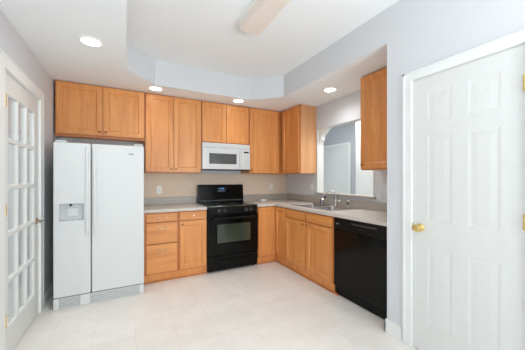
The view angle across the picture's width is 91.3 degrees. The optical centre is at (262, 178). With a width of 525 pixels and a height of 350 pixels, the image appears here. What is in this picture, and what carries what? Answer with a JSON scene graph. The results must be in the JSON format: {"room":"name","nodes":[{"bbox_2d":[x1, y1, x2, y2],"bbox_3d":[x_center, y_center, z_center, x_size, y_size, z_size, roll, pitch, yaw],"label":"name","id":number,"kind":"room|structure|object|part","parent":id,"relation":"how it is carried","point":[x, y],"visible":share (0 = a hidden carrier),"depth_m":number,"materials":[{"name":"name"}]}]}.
{"room":"kitchen","nodes":[
{"label":"kitchen","id":0,"kind":"room"},
{"bbox_2d":[8,98,20,287],"bbox_3d":[-3.111,0.078,1.521,2.325,2.455,2.800,0,0,-28],"label":"wall","id":1,"kind":"structure","parent":0,"point":[9,100],"depth_m":3.05,"materials":[{"name":"paint"}]},
{"bbox_2d":[0,9,58,293],"bbox_3d":[-1.162,0.078,0.452,0.120,2.455,6.287,0,0,-28],"label":"wall","id":2,"kind":"structure","parent":0,"point":[12,43],"depth_m":2.70,"materials":[{"name":"paint"}]},
{"bbox_2d":[0,48,43,349],"bbox_3d":[-2.007,0.223,2.110,0.179,2.165,1.026,0,0,-28],"label":"door","id":3,"kind":"structure","parent":2,"relation":"in","point":[31,269],"depth_m":2.09,"materials":[{"name":"white paint"}]},
{"bbox_3d":[-2.097,0.400,2.407,0.061,0.060,0.131,0,0,-28],"label":"lever handle","id":4,"kind":"part","parent":3,"relation":"part of","materials":[{"name":"gold metal"}]},
{"bbox_2d":[44,283,52,305],"bbox_3d":[-2.398,1.253,2.929,0.014,0.105,0.752,0,0,-28],"label":"baseboard","id":5,"kind":"structure","parent":2,"relation":"attached to","point":[49,292],"depth_m":2.75,"materials":[{"name":"white paint"}]},
{"bbox_2d":[59,136,282,202],"bbox_3d":[-1.087,0.078,4.117,3.682,2.455,0.120,0,0,-28],"label":"wall","id":6,"kind":"structure","parent":0,"point":[70,140],"depth_m":3.56,"materials":[{"name":"paint"}]},
{"bbox_2d":[55,80,144,141],"bbox_3d":[-2.055,-0.822,3.323,0.949,0.649,0.374,0,0,-28],"label":"upper cabinet","id":7,"kind":"object","parent":6,"relation":"attached to","point":[82,111],"visible":1,"depth_m":3.17,"materials":[{"name":"brown wood"}]},
{"bbox_3d":[-2.191,-0.832,3.084,0.460,0.601,0.020,0,0,-28],"label":"door","id":8,"kind":"part","parent":7,"relation":"part of","materials":[{"name":"brown wood"}]},
{"bbox_3d":[-1.995,-0.508,3.209,0.949,0.022,0.023,0,0,-28],"label":"rail","id":9,"kind":"part","parent":7,"relation":"part of","materials":[{"name":"brown wood"}]},
{"bbox_3d":[-1.780,-0.832,3.302,0.459,0.601,0.020,0,0,-28],"label":"door","id":10,"kind":"part","parent":7,"relation":"part of","materials":[{"name":"brown wood"}]},
{"bbox_2d":[144,93,200,172],"bbox_3d":[-1.300,-0.613,3.722,0.754,1.067,0.374,0,0,-28],"label":"upper cabinet","id":11,"kind":"object","parent":6,"relation":"attached to","point":[172,143],"visible":0.99,"depth_m":3.57,"materials":[{"name":"brown wood"}]},
{"bbox_3d":[-1.401,-0.612,3.503,0.351,1.041,0.020,0,0,-28],"label":"door","id":12,"kind":"part","parent":11,"relation":"part of","materials":[{"name":"brown wood"}]},
{"bbox_3d":[-1.073,-0.612,3.676,0.375,1.041,0.020,0,0,-28],"label":"door","id":13,"kind":"part","parent":11,"relation":"part of","materials":[{"name":"brown wood"}]},
{"bbox_2d":[144,173,286,197],"bbox_3d":[-0.644,0.101,4.280,2.502,0.360,0.006,0,0,-28],"label":"backsplash panel","id":14,"kind":"object","parent":6,"relation":"attached to","point":[173,184],"visible":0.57,"depth_m":4.11,"materials":[{"name":"beige paint"}]},
{"bbox_2d":[156,186,161,193],"bbox_3d":[-1.532,0.170,3.801,0.072,0.116,0.009,0,0,-28],"label":"wall outlet","id":15,"kind":"object","parent":14,"relation":"attached to","point":[158,188],"visible":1,"depth_m":3.80,"materials":[{"name":"white plastic"}]},
{"bbox_2d":[201,101,248,144],"bbox_3d":[-0.634,-0.841,4.092,0.766,0.612,0.344,0,0,-28],"label":"upper cabinet","id":16,"kind":"object","parent":6,"relation":"attached to","point":[220,123],"visible":0.79,"depth_m":3.92,"materials":[{"name":"brown wood"}]},
{"bbox_3d":[-0.725,-0.840,3.861,0.369,0.586,0.020,0,0,-28],"label":"door","id":17,"kind":"part","parent":16,"relation":"part of","materials":[{"name":"brown wood"}]},
{"bbox_2d":[201,142,249,170],"bbox_3d":[-0.618,-0.329,4.055,0.760,0.402,0.425,0,0,-28],"label":"microwave","id":18,"kind":"object","parent":16,"relation":"attached to","point":[214,156],"visible":0.98,"depth_m":3.88,"materials":[{"name":"white plastic"}]},
{"bbox_3d":[-0.607,-0.296,3.867,0.600,0.313,0.022,0,0,-28],"label":"door","id":19,"kind":"part","parent":18,"relation":"part of","materials":[{"name":"white plastic"}]},
{"bbox_3d":[-0.351,-0.298,3.974,0.024,0.270,0.032,0,0,-28],"label":"handle","id":20,"kind":"part","parent":18,"relation":"part of","materials":[{"name":"white plastic"}]},
{"bbox_3d":[-0.271,-0.296,4.045,0.152,0.313,0.022,0,0,-28],"label":"control panel","id":21,"kind":"part","parent":18,"relation":"part of","materials":[{"name":"white plastic"}]},
{"bbox_3d":[-0.392,-0.840,4.037,0.369,0.586,0.020,0,0,-28],"label":"door","id":22,"kind":"part","parent":16,"relation":"part of","materials":[{"name":"brown wood"}]},
{"bbox_2d":[241,108,280,173],"bbox_3d":[0.131,-0.613,4.480,0.946,1.067,0.374,0,0,-28],"label":"upper cabinet","id":23,"kind":"object","parent":6,"relation":"attached to","point":[264,125],"visible":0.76,"depth_m":4.26,"materials":[{"name":"brown wood"}]},
{"bbox_2d":[0,0,386,111],"bbox_3d":[0.385,-1.330,1.339,3.684,0.360,6.407,0,0,-28],"label":"ceiling","id":24,"kind":"structure","parent":0,"point":[51,29],"depth_m":2.71,"materials":[{"name":"paint"}]},
{"bbox_2d":[77,35,103,47],"bbox_3d":[-1.439,-1.146,2.152,0.190,0.008,0.190,0,0,-28],"label":"recessed light","id":25,"kind":"object","parent":24,"relation":"in","point":[90,41],"visible":1,"depth_m":2.14,"materials":[{"name":"white plastic"}]},
{"bbox_2d":[148,86,163,90],"bbox_3d":[-1.362,-1.146,3.273,0.190,0.008,0.190,0,0,-28],"label":"recessed light","id":26,"kind":"object","parent":24,"relation":"in","point":[154,88],"visible":1,"depth_m":3.26,"materials":[{"name":"white plastic"}]},
{"bbox_2d":[232,99,244,102],"bbox_3d":[-0.356,-1.146,3.795,0.190,0.008,0.190,0,0,-28],"label":"recessed light","id":27,"kind":"object","parent":24,"relation":"in","point":[233,100],"visible":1,"depth_m":3.77,"materials":[{"name":"white plastic"}]},
{"bbox_2d":[323,87,337,91],"bbox_3d":[0.874,-1.146,3.319,0.190,0.008,0.190,0,0,-28],"label":"recessed light","id":28,"kind":"object","parent":24,"relation":"in","point":[328,89],"visible":1,"depth_m":3.30,"materials":[{"name":"white plastic"}]},
{"bbox_2d":[8,261,419,349],"bbox_3d":[-0.099,1.345,1.362,7.500,0.080,7.100,0,0,-28],"label":"floor","id":29,"kind":"structure","parent":0,"point":[265,306],"depth_m":2.39,"materials":[{"name":"tile"}]},
{"bbox_2d":[53,140,143,309],"bbox_3d":[-1.897,0.458,3.082,0.818,1.691,0.866,0,0,-28],"label":"refrigerator","id":30,"kind":"object","parent":29,"relation":"on","point":[98,189],"visible":1,"depth_m":2.71,"materials":[{"name":"white plastic"}]},
{"bbox_3d":[-1.949,0.415,2.639,0.311,1.557,0.078,0,0,-28],"label":"freezer door","id":31,"kind":"part","parent":30,"relation":"part of","materials":[{"name":"white metal"}]},
{"bbox_3d":[-1.815,0.130,2.653,0.024,0.910,0.030,0,0,-28],"label":"handle","id":32,"kind":"part","parent":30,"relation":"part of","materials":[{"name":"white plastic"}]},
{"bbox_3d":[-1.755,0.130,2.685,0.024,0.910,0.030,0,0,-28],"label":"handle","id":33,"kind":"part","parent":30,"relation":"part of","materials":[{"name":"white plastic"}]},
{"bbox_3d":[-1.584,0.415,2.832,0.499,1.557,0.078,0,0,-28],"label":"door","id":34,"kind":"part","parent":30,"relation":"part of","materials":[{"name":"white metal"}]},
{"bbox_2d":[144,211,177,283],"bbox_3d":[-1.413,0.867,3.500,0.411,0.876,0.654,0,0,-28],"label":"base cabinet","id":35,"kind":"object","parent":29,"relation":"on","point":[160,229],"visible":0.92,"depth_m":3.24,"materials":[{"name":"brown wood"}]},
{"bbox_3d":[-1.282,1.293,3.252,0.411,0.024,0.014,0,0,-28],"label":"shoe moulding","id":36,"kind":"part","parent":35,"relation":"part of","materials":[{"name":"brown wood"}]},
{"bbox_3d":[-1.272,1.010,3.249,0.366,0.360,0.020,0,0,-28],"label":"drawer","id":37,"kind":"part","parent":35,"relation":"part of","materials":[{"name":"brown wood"}]},
{"bbox_3d":[-1.272,0.689,3.249,0.366,0.258,0.020,0,0,-28],"label":"drawer","id":38,"kind":"part","parent":35,"relation":"part of","materials":[{"name":"brown wood"}]},
{"bbox_3d":[-1.272,0.496,3.249,0.366,0.105,0.020,0,0,-28],"label":"drawer","id":39,"kind":"part","parent":35,"relation":"part of","materials":[{"name":"brown wood"}]},
{"bbox_2d":[144,196,206,212],"bbox_3d":[-1.252,0.356,3.599,0.788,0.145,0.638,0,0,-28],"label":"countertop","id":40,"kind":"structure","parent":35,"relation":"on","point":[162,204],"depth_m":3.70,"materials":[{"name":"beige laminate"}]},
{"bbox_2d":[178,210,206,277],"bbox_3d":[-1.063,0.867,3.685,0.378,0.876,0.656,0,0,-28],"label":"base cabinet","id":41,"kind":"object","parent":29,"relation":"on","point":[192,225],"visible":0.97,"depth_m":3.42,"materials":[{"name":"brown wood"}]},
{"bbox_3d":[-0.932,1.293,3.437,0.378,0.024,0.014,0,0,-28],"label":"shoe moulding","id":42,"kind":"part","parent":41,"relation":"part of","materials":[{"name":"brown wood"}]},
{"bbox_3d":[-0.926,0.496,3.432,0.348,0.105,0.020,0,0,-28],"label":"drawer","id":43,"kind":"part","parent":41,"relation":"part of","materials":[{"name":"brown wood"}]},
{"bbox_3d":[-0.926,0.875,3.432,0.348,0.630,0.020,0,0,-28],"label":"door","id":44,"kind":"part","parent":41,"relation":"part of","materials":[{"name":"brown wood"}]},
{"bbox_2d":[197,184,257,272],"bbox_3d":[-0.535,0.703,3.909,0.758,1.205,0.664,0,0,-28],"label":"range","id":45,"kind":"object","parent":29,"relation":"on","point":[232,222],"visible":0.96,"depth_m":3.70,"materials":[{"name":"black metal"}]},
{"bbox_3d":[-0.659,0.180,4.146,0.160,0.080,0.003,0,0,-28],"label":"clock panel","id":46,"kind":"part","parent":45,"relation":"part of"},
{"bbox_2d":[197,201,257,207],"bbox_3d":[-0.548,0.392,3.934,0.756,0.018,0.608,0,0,-28],"label":"cooktop","id":47,"kind":"object","parent":45,"relation":"in","point":[209,204],"depth_m":3.79,"materials":[{"name":"black glass"}]},
{"bbox_3d":[-0.413,0.789,3.679,0.754,0.557,0.040,0,0,-28],"label":"oven door","id":48,"kind":"part","parent":45,"relation":"part of","materials":[{"name":"black ceramic"}]},
{"bbox_3d":[-0.417,0.453,3.687,0.750,0.104,0.032,0,0,-28],"label":"panel","id":49,"kind":"part","parent":45,"relation":"part of","materials":[{"name":"black plastic"}]},
{"bbox_3d":[-0.414,1.177,3.681,0.754,0.196,0.040,0,0,-28],"label":"storage drawer","id":50,"kind":"part","parent":45,"relation":"part of","materials":[{"name":"black ceramic"}]},
{"bbox_3d":[-0.392,0.553,3.640,0.658,0.024,0.054,0,0,-28],"label":"handle","id":51,"kind":"part","parent":45,"relation":"part of","materials":[{"name":"black plastic"}]},
{"bbox_2d":[257,206,285,265],"bbox_3d":[0.256,0.867,4.247,0.944,0.876,0.897,0,0,-28],"label":"base cabinet","id":52,"kind":"object","parent":29,"relation":"on","point":[271,219],"visible":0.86,"depth_m":3.95,"materials":[{"name":"brown wood"}]},
{"bbox_3d":[0.064,0.817,3.956,0.290,0.747,0.020,0,0,-28],"label":"door","id":53,"kind":"part","parent":52,"relation":"part of","materials":[{"name":"brown wood"}]},
{"bbox_3d":[0.130,1.294,3.841,0.342,0.022,0.298,0,0,-28],"label":"shoe moulding","id":54,"kind":"part","parent":52,"relation":"part of","materials":[{"name":"brown wood"}]},
{"bbox_3d":[0.272,0.817,3.902,0.020,0.747,0.260,0,0,-28],"label":"door","id":55,"kind":"part","parent":52,"relation":"part of","materials":[{"name":"brown wood"}]},
{"bbox_2d":[243,193,386,225],"bbox_3d":[0.664,0.356,3.476,0.946,0.145,2.651,0,0,-28],"label":"countertop","id":56,"kind":"structure","parent":52,"relation":"on","point":[371,212],"depth_m":3.38,"materials":[{"name":"beige laminate"}]},
{"bbox_2d":[291,203,359,210],"bbox_3d":[0.836,0.472,3.538,0.490,0.176,0.870,0,0,-28],"label":"sink","id":57,"kind":"object","parent":56,"relation":"in","point":[327,207],"visible":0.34,"depth_m":3.54,"materials":[{"name":"metal"}]},
{"bbox_3d":[0.708,0.472,3.711,0.373,0.176,0.393,0,0,-28],"label":"bowl","id":58,"kind":"part","parent":57,"relation":"part of","materials":[{"name":"metal"}]},
{"bbox_3d":[0.907,0.472,3.335,0.373,0.176,0.393,0,0,-28],"label":"bowl","id":59,"kind":"part","parent":57,"relation":"part of","materials":[{"name":"metal"}]},
{"bbox_2d":[324,190,339,205],"bbox_3d":[0.980,0.275,3.598,0.217,0.220,0.082,0,0,27],"label":"kitchen faucet","id":60,"kind":"object","parent":56,"relation":"on","point":[335,201],"visible":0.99,"depth_m":3.58,"materials":[{"name":"silver metal"}]},
{"bbox_2d":[285,208,338,295],"bbox_3d":[0.840,0.867,3.445,0.656,0.876,1.063,0,0,-28],"label":"base cabinet","id":61,"kind":"object","parent":29,"relation":"on","point":[309,237],"visible":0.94,"depth_m":3.25,"materials":[{"name":"brown wood"}]},
{"bbox_3d":[0.451,0.880,3.563,0.020,0.620,0.472,0,0,-28],"label":"door","id":62,"kind":"part","parent":61,"relation":"part of","materials":[{"name":"brown wood"}]},
{"bbox_3d":[0.592,1.293,3.314,0.014,0.024,1.063,0,0,-28],"label":"shoe moulding","id":63,"kind":"part","parent":61,"relation":"part of","materials":[{"name":"brown wood"}]},
{"bbox_3d":[0.682,0.880,3.128,0.020,0.620,0.472,0,0,-28],"label":"door","id":64,"kind":"part","parent":61,"relation":"part of","materials":[{"name":"brown wood"}]},
{"bbox_2d":[334,217,386,319],"bbox_3d":[1.217,0.869,2.730,0.586,0.864,0.670,0,0,-28],"label":"dishwasher","id":65,"kind":"object","parent":29,"relation":"on","point":[360,248],"visible":0.59,"depth_m":2.54,"materials":[{"name":"black plastic"}]},
{"bbox_3d":[0.976,0.498,2.603,0.038,0.122,0.670,0,0,-28],"label":"control panel","id":66,"kind":"part","parent":65,"relation":"part of","materials":[{"name":"black plastic"}]},
{"bbox_3d":[0.998,1.248,2.614,0.020,0.106,0.666,0,0,-28],"label":"toe panel","id":67,"kind":"part","parent":65,"relation":"part of","materials":[{"name":"black plastic"}]},
{"bbox_2d":[127,0,398,78],"bbox_3d":[0.590,-1.480,1.031,2.108,0.060,5.670,0,0,-28],"label":"ceiling","id":68,"kind":"structure","parent":0,"point":[207,35],"depth_m":2.55,"materials":[{"name":"paint"}]},
{"bbox_2d":[238,0,289,35],"bbox_3d":[0.186,-1.404,1.827,0.230,0.092,1.315,0,0,-28],"label":"ceiling light fixture","id":69,"kind":"object","parent":68,"relation":"attached to","point":[259,13],"visible":1,"depth_m":2.15,"materials":[{"name":"white plastic"}]},
{"bbox_2d":[287,90,386,202],"bbox_3d":[1.136,0.078,3.725,0.120,2.455,2.654,0,0,-28],"label":"wall","id":70,"kind":"structure","parent":0,"point":[344,110],"depth_m":3.72,"materials":[{"name":"paint"}]},
{"bbox_2d":[281,104,315,173],"bbox_3d":[0.573,-0.613,4.256,0.374,1.067,0.536,0,0,-28],"label":"upper cabinet","id":71,"kind":"object","parent":70,"relation":"attached to","point":[298,123],"visible":1,"depth_m":4.07,"materials":[{"name":"brown wood"}]},
{"bbox_3d":[0.461,-0.613,4.197,0.019,1.067,0.536,0,0,-28],"label":"frame","id":72,"kind":"part","parent":71,"relation":"part of","materials":[{"name":"brown wood"}]},
{"bbox_3d":[0.454,-0.612,4.168,0.020,1.041,0.471,0,0,-28],"label":"door","id":73,"kind":"part","parent":71,"relation":"part of","materials":[{"name":"brown wood"}]},
{"bbox_2d":[318,128,330,144],"bbox_3d":[0.975,-0.662,4.029,0.080,0.235,0.195,0,0,-28],"label":"trim","id":74,"kind":"structure","parent":70,"relation":"attached to","point":[322,133],"depth_m":4.05,"materials":[{"name":"white paint"}]},
{"bbox_2d":[317,130,373,195],"bbox_3d":[1.174,-0.280,3.653,0.128,1.000,1.068,0,0,-28],"label":"trim","id":75,"kind":"structure","parent":70,"relation":"attached to","point":[320,148],"depth_m":4.12,"materials":[{"name":"white paint"}]},
{"bbox_2d":[315,192,375,198],"bbox_3d":[1.174,0.236,3.648,0.185,0.027,1.118,0,0,-28],"label":"ledge","id":76,"kind":"object","parent":70,"relation":"attached to","point":[320,193],"visible":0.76,"depth_m":3.55,"materials":[{"name":"beige laminate"}]},
{"bbox_2d":[360,67,386,170],"bbox_3d":[1.391,-0.621,2.712,0.374,1.052,0.622,0,0,-28],"label":"upper cabinet","id":77,"kind":"object","parent":70,"relation":"attached to","point":[373,85],"visible":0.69,"depth_m":2.76,"materials":[{"name":"brown wood"}]},
{"bbox_2d":[324,122,355,193],"bbox_3d":[1.740,0.078,4.147,1.342,2.455,3.900,0,0,-28],"label":"wall","id":78,"kind":"structure","parent":0,"point":[346,133],"depth_m":5.30,"materials":[{"name":"grey paint"}]},
{"bbox_2d":[324,142,350,193],"bbox_3d":[1.592,0.280,5.630,0.016,2.050,0.880,0,0,-28],"label":"door","id":79,"kind":"structure","parent":78,"relation":"in","point":[337,160],"depth_m":5.54,"materials":[{"name":"white paint"}]},
{"bbox_2d":[356,121,372,194],"bbox_3d":[2.107,0.078,4.214,0.429,2.455,1.075,0,0,-28],"label":"trim","id":80,"kind":"structure","parent":78,"relation":"attached to","point":[364,178],"depth_m":4.49,"materials":[{"name":"white paint"}]},
{"bbox_2d":[387,0,524,326],"bbox_3d":[2.285,-0.072,0.776,0.849,2.755,3.633,0,0,-28],"label":"wall","id":81,"kind":"structure","parent":0,"point":[420,33],"depth_m":2.00,"materials":[{"name":"paint"}]},
{"bbox_2d":[384,318,401,340],"bbox_3d":[1.107,1.249,2.140,0.076,0.112,0.152,0,0,-28],"label":"baseboard","id":82,"kind":"structure","parent":81,"relation":"attached to","point":[390,327],"depth_m":2.12,"materials":[{"name":"white paint"}]},
{"bbox_2d":[402,29,524,349],"bbox_3d":[1.327,0.239,1.713,0.168,2.132,0.786,0,0,-28],"label":"door","id":83,"kind":"structure","parent":81,"relation":"in","point":[463,125],"depth_m":1.67,"materials":[{"name":"white paint"}]},
{"bbox_3d":[1.163,0.370,1.919,0.070,0.060,0.060,0,0,-28],"label":"knob","id":84,"kind":"part","parent":83,"relation":"part of","materials":[{"name":"gold metal"}]}
]}

